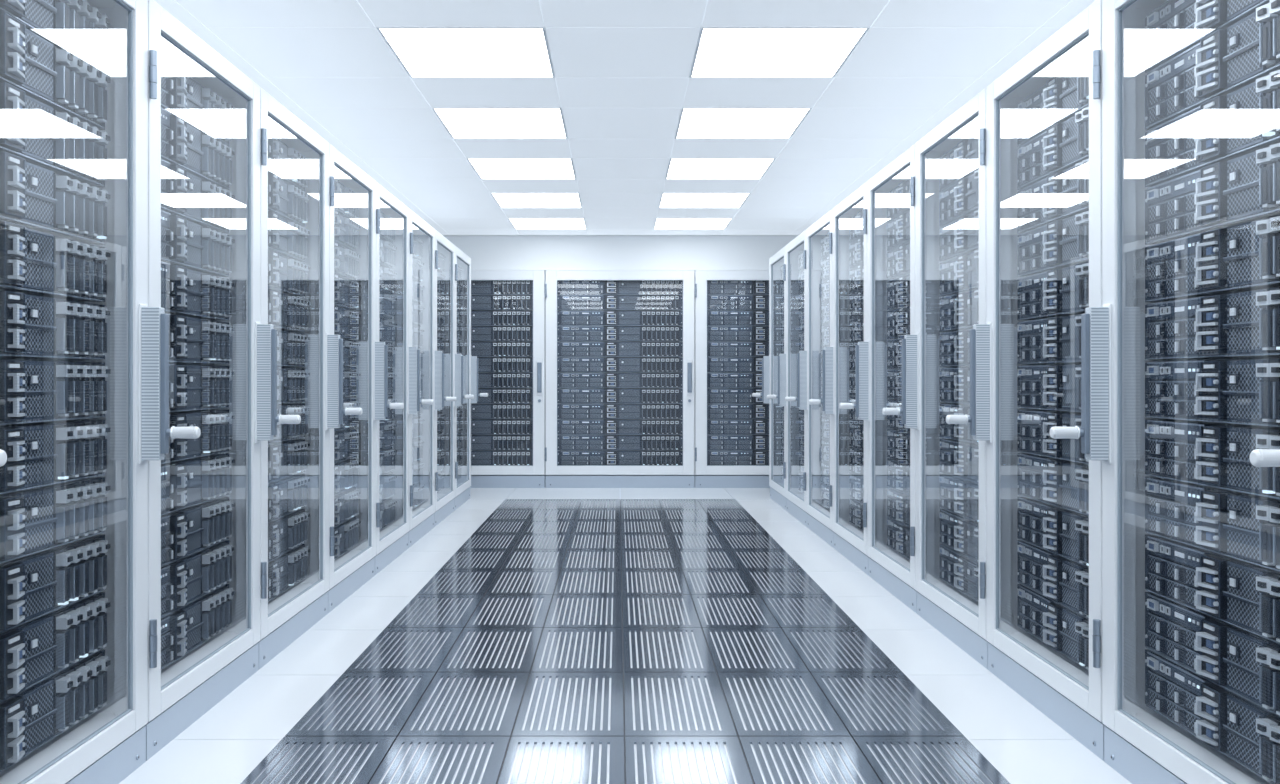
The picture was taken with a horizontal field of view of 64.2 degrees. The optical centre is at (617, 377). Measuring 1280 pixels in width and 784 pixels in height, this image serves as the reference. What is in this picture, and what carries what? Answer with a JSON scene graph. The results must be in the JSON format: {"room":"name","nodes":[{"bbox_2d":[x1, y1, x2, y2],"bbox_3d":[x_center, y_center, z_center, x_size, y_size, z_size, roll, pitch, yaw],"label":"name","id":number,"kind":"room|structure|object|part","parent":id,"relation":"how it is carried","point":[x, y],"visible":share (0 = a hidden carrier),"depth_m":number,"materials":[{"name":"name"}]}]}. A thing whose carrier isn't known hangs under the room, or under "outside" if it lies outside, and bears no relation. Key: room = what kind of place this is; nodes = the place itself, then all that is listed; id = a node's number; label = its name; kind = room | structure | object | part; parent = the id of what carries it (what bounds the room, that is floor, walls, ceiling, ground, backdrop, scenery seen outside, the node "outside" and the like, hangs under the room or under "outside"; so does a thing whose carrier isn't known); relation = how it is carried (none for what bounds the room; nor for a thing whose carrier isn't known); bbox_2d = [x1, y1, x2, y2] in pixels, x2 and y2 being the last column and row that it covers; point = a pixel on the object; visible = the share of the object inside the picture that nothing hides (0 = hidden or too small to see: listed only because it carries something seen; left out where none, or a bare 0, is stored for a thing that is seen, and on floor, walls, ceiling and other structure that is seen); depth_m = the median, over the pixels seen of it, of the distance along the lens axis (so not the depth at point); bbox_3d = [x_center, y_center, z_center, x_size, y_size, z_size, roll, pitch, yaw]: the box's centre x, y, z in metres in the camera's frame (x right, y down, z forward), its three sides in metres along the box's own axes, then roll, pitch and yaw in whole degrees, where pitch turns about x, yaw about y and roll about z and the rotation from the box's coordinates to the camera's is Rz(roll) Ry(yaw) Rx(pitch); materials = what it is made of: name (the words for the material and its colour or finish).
{"room":"server room","nodes":[
{"label":"server room","id":0,"kind":"room"},
{"bbox_2d":[0,449,6,466],"bbox_3d":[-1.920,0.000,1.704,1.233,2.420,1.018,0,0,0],"label":"door handle","id":1,"kind":"object","parent":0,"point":[3,456],"visible":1,"depth_m":2.16,"materials":[{"name":"white metal"}]},
{"bbox_2d":[443,235,797,269],"bbox_3d":[0.022,-0.181,11.725,5.600,2.783,0.950,0,0,0],"label":"wall","id":2,"kind":"structure","parent":0,"point":[486,252],"depth_m":11.25,"materials":[{"name":"white paint"}]},
{"bbox_2d":[154,0,1095,234],"bbox_3d":[0.022,-1.638,4.800,5.600,0.130,14.800,0,0,0],"label":"ceiling","id":3,"kind":"structure","parent":0,"point":[622,83],"depth_m":5.58,"materials":[{"name":"white paint"}]},
{"bbox_2d":[377,27,554,77],"bbox_3d":[-0.708,-1.576,4.962,0.754,0.006,0.759,0,0,0],"label":"ceiling light panel","id":4,"kind":"object","parent":3,"relation":"in","point":[423,52],"depth_m":4.93,"materials":[{"name":"white plastic"}]},
{"bbox_2d":[432,108,567,138],"bbox_3d":[-0.708,-1.576,6.328,0.754,0.006,0.759,0,0,0],"label":"ceiling light panel","id":5,"kind":"object","parent":3,"relation":"in","point":[461,123],"depth_m":6.31,"materials":[{"name":"white plastic"}]},
{"bbox_2d":[467,158,575,178],"bbox_3d":[-0.708,-1.576,7.693,0.754,0.006,0.759,0,0,0],"label":"ceiling light panel","id":6,"kind":"object","parent":3,"relation":"in","point":[486,168],"depth_m":7.66,"materials":[{"name":"white plastic"}]},
{"bbox_2d":[491,193,581,207],"bbox_3d":[-0.708,-1.576,9.057,0.754,0.006,0.759,0,0,0],"label":"ceiling light panel","id":7,"kind":"object","parent":3,"relation":"in","point":[504,200],"depth_m":9.04,"materials":[{"name":"white plastic"}]},
{"bbox_2d":[508,218,586,228],"bbox_3d":[-0.708,-1.576,10.422,0.754,0.006,0.759,0,0,0],"label":"ceiling light panel","id":8,"kind":"object","parent":3,"relation":"in","point":[518,223],"depth_m":10.39,"materials":[{"name":"white plastic"}]},
{"bbox_2d":[654,218,731,228],"bbox_3d":[0.752,-1.576,10.422,0.754,0.006,0.759,0,0,0],"label":"ceiling light panel","id":9,"kind":"object","parent":3,"relation":"in","point":[660,223],"depth_m":10.39,"materials":[{"name":"white plastic"}]},
{"bbox_2d":[659,193,749,207],"bbox_3d":[0.752,-1.576,9.057,0.754,0.006,0.759,0,0,0],"label":"ceiling light panel","id":10,"kind":"object","parent":3,"relation":"in","point":[668,200],"depth_m":9.04,"materials":[{"name":"white plastic"}]},
{"bbox_2d":[665,158,774,178],"bbox_3d":[0.752,-1.576,7.693,0.754,0.006,0.759,0,0,0],"label":"ceiling light panel","id":11,"kind":"object","parent":3,"relation":"in","point":[678,168],"depth_m":7.66,"materials":[{"name":"white plastic"}]},
{"bbox_2d":[675,108,810,138],"bbox_3d":[0.752,-1.576,6.328,0.754,0.006,0.759,0,0,0],"label":"ceiling light panel","id":12,"kind":"object","parent":3,"relation":"in","point":[694,123],"depth_m":6.31,"materials":[{"name":"white plastic"}]},
{"bbox_2d":[690,28,868,77],"bbox_3d":[0.752,-1.576,4.962,0.754,0.006,0.759,0,0,0],"label":"ceiling light panel","id":13,"kind":"object","parent":3,"relation":"in","point":[720,52],"depth_m":4.93,"materials":[{"name":"white plastic"}]},
{"bbox_2d":[119,488,1131,783],"bbox_3d":[0.022,1.260,4.800,5.600,0.100,14.800,0,0,0],"label":"floor","id":14,"kind":"structure","parent":0,"point":[226,743],"depth_m":4.31,"materials":[{"name":"white tile"}]},
{"bbox_2d":[0,0,200,783],"bbox_3d":[-1.920,0.000,2.714,1.233,2.420,1.018,0,0,0],"label":"tall cabinet","id":15,"kind":"object","parent":14,"relation":"on","point":[84,355],"visible":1,"depth_m":2.94,"materials":[{"name":"white"}]},
{"bbox_3d":[-1.496,-0.059,2.715,0.030,2.294,1.000,0,0,0],"label":"door frame","id":16,"kind":"part","parent":15,"relation":"part of","materials":[{"name":"white metal"}]},
{"bbox_3d":[-1.393,0.018,3.175,0.177,0.495,0.052,0,0,0],"label":"pull handle","id":17,"kind":"part","parent":15,"relation":"part of","materials":[{"name":"white metal"}]},
{"bbox_2d":[144,0,300,760],"bbox_3d":[-1.920,0.000,3.724,1.233,2.420,1.018,0,0,0],"label":"tall cabinet","id":18,"kind":"object","parent":14,"relation":"on","point":[204,112],"visible":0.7,"depth_m":3.86,"materials":[{"name":"white"}]},
{"bbox_3d":[-1.496,-0.059,3.725,0.030,2.294,1.000,0,0,0],"label":"door frame","id":19,"kind":"part","parent":18,"relation":"part of","materials":[{"name":"white metal"}]},
{"bbox_3d":[-1.393,0.018,4.185,0.177,0.495,0.052,0,0,0],"label":"pull handle","id":20,"kind":"part","parent":18,"relation":"part of","materials":[{"name":"white metal"}]},
{"bbox_2d":[257,88,362,668],"bbox_3d":[-1.920,0.000,4.734,1.233,2.420,1.018,0,0,0],"label":"tall cabinet","id":21,"kind":"object","parent":14,"relation":"on","point":[294,159],"visible":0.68,"depth_m":4.92,"materials":[{"name":"white"}]},
{"bbox_3d":[-1.496,-0.059,4.735,0.030,2.294,1.000,0,0,0],"label":"door frame","id":22,"kind":"part","parent":21,"relation":"part of","materials":[{"name":"white metal"}]},
{"bbox_3d":[-1.393,0.018,5.195,0.177,0.495,0.052,0,0,0],"label":"pull handle","id":23,"kind":"part","parent":21,"relation":"part of","materials":[{"name":"white metal"}]},
{"bbox_2d":[328,144,403,612],"bbox_3d":[-1.920,0.000,5.744,1.233,2.420,1.018,0,0,0],"label":"tall cabinet","id":24,"kind":"object","parent":14,"relation":"on","point":[352,192],"visible":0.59,"depth_m":6.02,"materials":[{"name":"white"}]},
{"bbox_3d":[-1.496,-0.059,5.745,0.030,2.294,1.000,0,0,0],"label":"door frame","id":25,"kind":"part","parent":24,"relation":"part of","materials":[{"name":"white metal"}]},
{"bbox_3d":[-1.496,-0.055,5.745,0.001,2.150,0.836,0,0,0],"label":"glass pane","id":26,"kind":"part","parent":24,"relation":"part of","materials":[{"name":"clear glass"}]},
{"bbox_3d":[-1.393,0.018,6.205,0.177,0.495,0.052,0,0,0],"label":"pull handle","id":27,"kind":"part","parent":24,"relation":"part of","materials":[{"name":"white metal"}]},
{"bbox_2d":[375,182,433,574],"bbox_3d":[-1.920,0.000,6.754,1.233,2.420,1.018,0,0,0],"label":"tall cabinet","id":28,"kind":"object","parent":14,"relation":"on","point":[392,216],"visible":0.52,"depth_m":6.86,"materials":[{"name":"white"}]},
{"bbox_3d":[-1.496,-0.055,6.755,0.001,2.150,0.836,0,0,0],"label":"glass pane","id":29,"kind":"part","parent":28,"relation":"part of","materials":[{"name":"clear glass"}]},
{"bbox_3d":[-1.496,-0.059,6.755,0.030,2.294,1.000,0,0,0],"label":"door frame","id":30,"kind":"part","parent":28,"relation":"part of","materials":[{"name":"white metal"}]},
{"bbox_3d":[-1.393,0.018,7.215,0.177,0.495,0.052,0,0,0],"label":"pull handle","id":31,"kind":"part","parent":28,"relation":"part of","materials":[{"name":"white metal"}]},
{"bbox_2d":[409,209,455,546],"bbox_3d":[-1.920,0.000,7.764,1.233,2.420,1.018,0,0,0],"label":"tall cabinet","id":32,"kind":"object","parent":14,"relation":"on","point":[422,235],"visible":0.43,"depth_m":7.85,"materials":[{"name":"white"}]},
{"bbox_3d":[-1.496,-0.055,7.765,0.001,2.150,0.836,0,0,0],"label":"glass pane","id":33,"kind":"part","parent":32,"relation":"part of","materials":[{"name":"clear glass"}]},
{"bbox_3d":[-1.496,-0.059,7.765,0.030,2.294,1.000,0,0,0],"label":"door frame","id":34,"kind":"part","parent":32,"relation":"part of","materials":[{"name":"white metal"}]},
{"bbox_3d":[-1.393,0.018,8.225,0.177,0.495,0.052,0,0,0],"label":"pull handle","id":35,"kind":"part","parent":32,"relation":"part of","materials":[{"name":"white metal"}]},
{"bbox_2d":[434,230,473,526],"bbox_3d":[-1.920,0.000,8.774,1.233,2.420,1.018,0,0,0],"label":"tall cabinet","id":36,"kind":"object","parent":14,"relation":"on","point":[444,249],"visible":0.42,"depth_m":8.90,"materials":[{"name":"white"}]},
{"bbox_3d":[-1.496,-0.055,8.775,0.001,2.150,0.836,0,0,0],"label":"glass pane","id":37,"kind":"part","parent":36,"relation":"part of","materials":[{"name":"clear glass"}]},
{"bbox_3d":[-1.496,-0.059,8.775,0.030,2.294,1.000,0,0,0],"label":"door frame","id":38,"kind":"part","parent":36,"relation":"part of","materials":[{"name":"white metal"}]},
{"bbox_3d":[-1.393,0.018,9.235,0.177,0.495,0.052,0,0,0],"label":"pull handle","id":39,"kind":"part","parent":36,"relation":"part of","materials":[{"name":"white metal"}]},
{"bbox_2d":[454,246,487,510],"bbox_3d":[-1.920,0.000,9.784,1.233,2.420,1.018,0,0,0],"label":"tall cabinet","id":40,"kind":"object","parent":14,"relation":"on","point":[462,261],"visible":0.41,"depth_m":9.94,"materials":[{"name":"white"}]},
{"bbox_3d":[-1.496,-0.055,9.785,0.001,2.150,0.836,0,0,0],"label":"glass pane","id":41,"kind":"part","parent":40,"relation":"part of","materials":[{"name":"clear glass"}]},
{"bbox_3d":[-1.496,-0.059,9.785,0.030,2.294,1.000,0,0,0],"label":"door frame","id":42,"kind":"part","parent":40,"relation":"part of","materials":[{"name":"white metal"}]},
{"bbox_3d":[-1.393,0.018,10.245,0.177,0.495,0.052,0,0,0],"label":"pull handle","id":43,"kind":"part","parent":40,"relation":"part of","materials":[{"name":"white metal"}]},
{"bbox_2d":[470,270,545,487],"bbox_3d":[-1.631,0.010,11.574,1.652,2.400,0.792,0,0,0],"label":"tall cabinet","id":44,"kind":"object","parent":14,"relation":"on","point":[508,306],"visible":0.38,"depth_m":11.30,"materials":[{"name":"white"}]},
{"bbox_3d":[-0.863,0.029,11.199,0.072,0.477,0.042,0,0,0],"label":"swing handle","id":45,"kind":"part","parent":44,"relation":"part of","materials":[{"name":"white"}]},
{"bbox_2d":[545,270,694,487],"bbox_3d":[0.019,0.010,11.574,1.652,2.400,0.792,0,0,0],"label":"tall cabinet","id":46,"kind":"object","parent":14,"relation":"on","point":[620,344],"visible":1,"depth_m":11.32,"materials":[{"name":"white"}]},
{"bbox_3d":[0.787,0.029,11.199,0.072,0.477,0.042,0,0,0],"label":"swing handle","id":47,"kind":"part","parent":46,"relation":"part of","materials":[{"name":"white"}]},
{"bbox_2d":[241,499,1009,783],"bbox_3d":[0.022,1.204,4.527,2.280,0.012,11.145,0,0,0],"label":"floor vent","id":48,"kind":"object","parent":14,"relation":"in","point":[565,641],"visible":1,"depth_m":4.08,"materials":[{"name":"grey metal"}]},
{"bbox_2d":[694,270,769,487],"bbox_3d":[1.669,0.010,11.574,1.652,2.400,0.792,0,0,0],"label":"tall cabinet","id":49,"kind":"object","parent":14,"relation":"on","point":[732,306],"visible":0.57,"depth_m":11.32,"materials":[{"name":"white"}]},
{"bbox_2d":[752,246,786,510],"bbox_3d":[1.964,0.000,9.784,1.233,2.420,1.018,0,0,0],"label":"tall cabinet","id":50,"kind":"object","parent":14,"relation":"on","point":[777,262],"visible":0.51,"depth_m":9.91,"materials":[{"name":"white"}]},
{"bbox_3d":[1.437,0.018,10.245,0.177,0.495,0.052,0,0,0],"label":"pull handle","id":51,"kind":"part","parent":50,"relation":"part of","materials":[{"name":"white metal"}]},
{"bbox_3d":[1.540,-0.059,9.785,0.030,2.294,1.000,0,0,0],"label":"door frame","id":52,"kind":"part","parent":50,"relation":"part of","materials":[{"name":"white metal"}]},
{"bbox_3d":[1.540,-0.055,9.785,0.001,2.150,0.836,0,0,0],"label":"glass pane","id":53,"kind":"part","parent":50,"relation":"part of","materials":[{"name":"clear glass"}]},
{"bbox_2d":[767,230,806,526],"bbox_3d":[1.964,0.000,8.774,1.233,2.420,1.018,0,0,0],"label":"tall cabinet","id":54,"kind":"object","parent":14,"relation":"on","point":[796,249],"visible":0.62,"depth_m":8.85,"materials":[{"name":"white"}]},
{"bbox_3d":[1.437,0.018,9.235,0.177,0.495,0.052,0,0,0],"label":"pull handle","id":55,"kind":"part","parent":54,"relation":"part of","materials":[{"name":"white metal"}]},
{"bbox_3d":[1.540,-0.059,8.775,0.030,2.294,1.000,0,0,0],"label":"door frame","id":56,"kind":"part","parent":54,"relation":"part of","materials":[{"name":"white metal"}]},
{"bbox_3d":[1.540,-0.055,8.775,0.001,2.150,0.836,0,0,0],"label":"glass pane","id":57,"kind":"part","parent":54,"relation":"part of","materials":[{"name":"clear glass"}]},
{"bbox_2d":[785,209,832,546],"bbox_3d":[1.964,0.000,7.764,1.233,2.420,1.018,0,0,0],"label":"tall cabinet","id":58,"kind":"object","parent":14,"relation":"on","point":[819,234],"visible":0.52,"depth_m":7.87,"materials":[{"name":"white"}]},
{"bbox_3d":[1.437,0.018,8.225,0.177,0.495,0.052,0,0,0],"label":"pull handle","id":59,"kind":"part","parent":58,"relation":"part of","materials":[{"name":"white metal"}]},
{"bbox_3d":[1.540,-0.059,7.765,0.030,2.294,1.000,0,0,0],"label":"door frame","id":60,"kind":"part","parent":58,"relation":"part of","materials":[{"name":"white metal"}]},
{"bbox_3d":[1.540,-0.055,7.765,0.001,2.150,0.836,0,0,0],"label":"glass pane","id":61,"kind":"part","parent":58,"relation":"part of","materials":[{"name":"clear glass"}]},
{"bbox_2d":[808,182,868,574],"bbox_3d":[1.964,0.000,6.754,1.233,2.420,1.018,0,0,0],"label":"tall cabinet","id":62,"kind":"object","parent":14,"relation":"on","point":[849,217],"visible":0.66,"depth_m":6.82,"materials":[{"name":"white"}]},
{"bbox_3d":[1.437,0.018,7.215,0.177,0.495,0.052,0,0,0],"label":"pull handle","id":63,"kind":"part","parent":62,"relation":"part of","materials":[{"name":"white metal"}]},
{"bbox_3d":[1.540,-0.059,6.755,0.030,2.294,1.000,0,0,0],"label":"door frame","id":64,"kind":"part","parent":62,"relation":"part of","materials":[{"name":"white metal"}]},
{"bbox_3d":[1.540,-0.055,6.755,0.001,2.150,0.836,0,0,0],"label":"glass pane","id":65,"kind":"part","parent":62,"relation":"part of","materials":[{"name":"clear glass"}]},
{"bbox_2d":[839,144,916,612],"bbox_3d":[1.964,0.000,5.744,1.233,2.420,1.018,0,0,0],"label":"tall cabinet","id":66,"kind":"object","parent":14,"relation":"on","point":[890,192],"visible":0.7,"depth_m":6.07,"materials":[{"name":"white"}]},
{"bbox_3d":[1.437,0.018,6.205,0.177,0.495,0.052,0,0,0],"label":"pull handle","id":67,"kind":"part","parent":66,"relation":"part of","materials":[{"name":"white metal"}]},
{"bbox_3d":[1.540,-0.059,5.745,0.030,2.294,1.000,0,0,0],"label":"door frame","id":68,"kind":"part","parent":66,"relation":"part of","materials":[{"name":"white metal"}]},
{"bbox_2d":[882,88,988,669],"bbox_3d":[1.964,0.000,4.734,1.233,2.420,1.018,0,0,0],"label":"tall cabinet","id":69,"kind":"object","parent":14,"relation":"on","point":[950,160],"visible":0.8,"depth_m":4.97,"materials":[{"name":"white"}]},
{"bbox_3d":[1.437,0.018,5.195,0.177,0.495,0.052,0,0,0],"label":"pull handle","id":70,"kind":"part","parent":69,"relation":"part of","materials":[{"name":"white metal"}]},
{"bbox_3d":[1.540,-0.059,4.735,0.030,2.294,1.000,0,0,0],"label":"door frame","id":71,"kind":"part","parent":69,"relation":"part of","materials":[{"name":"white metal"}]},
{"bbox_2d":[946,0,1105,760],"bbox_3d":[1.964,0.000,3.724,1.233,2.420,1.018,0,0,0],"label":"tall cabinet","id":72,"kind":"object","parent":14,"relation":"on","point":[1044,113],"visible":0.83,"depth_m":3.85,"materials":[{"name":"white"}]},
{"bbox_3d":[1.437,0.018,4.185,0.177,0.495,0.052,0,0,0],"label":"pull handle","id":73,"kind":"part","parent":72,"relation":"part of","materials":[{"name":"white metal"}]},
{"bbox_3d":[1.540,-0.059,3.725,0.030,2.294,1.000,0,0,0],"label":"door frame","id":74,"kind":"part","parent":72,"relation":"part of","materials":[{"name":"white metal"}]},
{"bbox_2d":[1049,0,1279,783],"bbox_3d":[1.964,0.000,2.714,1.233,2.420,1.018,0,0,0],"label":"tall cabinet","id":75,"kind":"object","parent":14,"relation":"on","point":[1180,355],"visible":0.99,"depth_m":2.92,"materials":[{"name":"white"}]},
{"bbox_3d":[1.437,0.018,3.175,0.177,0.495,0.052,0,0,0],"label":"pull handle","id":76,"kind":"part","parent":75,"relation":"part of","materials":[{"name":"white metal"}]},
{"bbox_3d":[1.540,-0.059,2.715,0.030,2.294,1.000,0,0,0],"label":"door frame","id":77,"kind":"part","parent":75,"relation":"part of","materials":[{"name":"white metal"}]},
{"bbox_2d":[1249,449,1279,466],"bbox_3d":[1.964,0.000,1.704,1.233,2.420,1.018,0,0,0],"label":"door handle","id":78,"kind":"object","parent":75,"relation":"attached to","point":[1258,457],"visible":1,"depth_m":2.15,"materials":[{"name":"white metal"}]}
]}

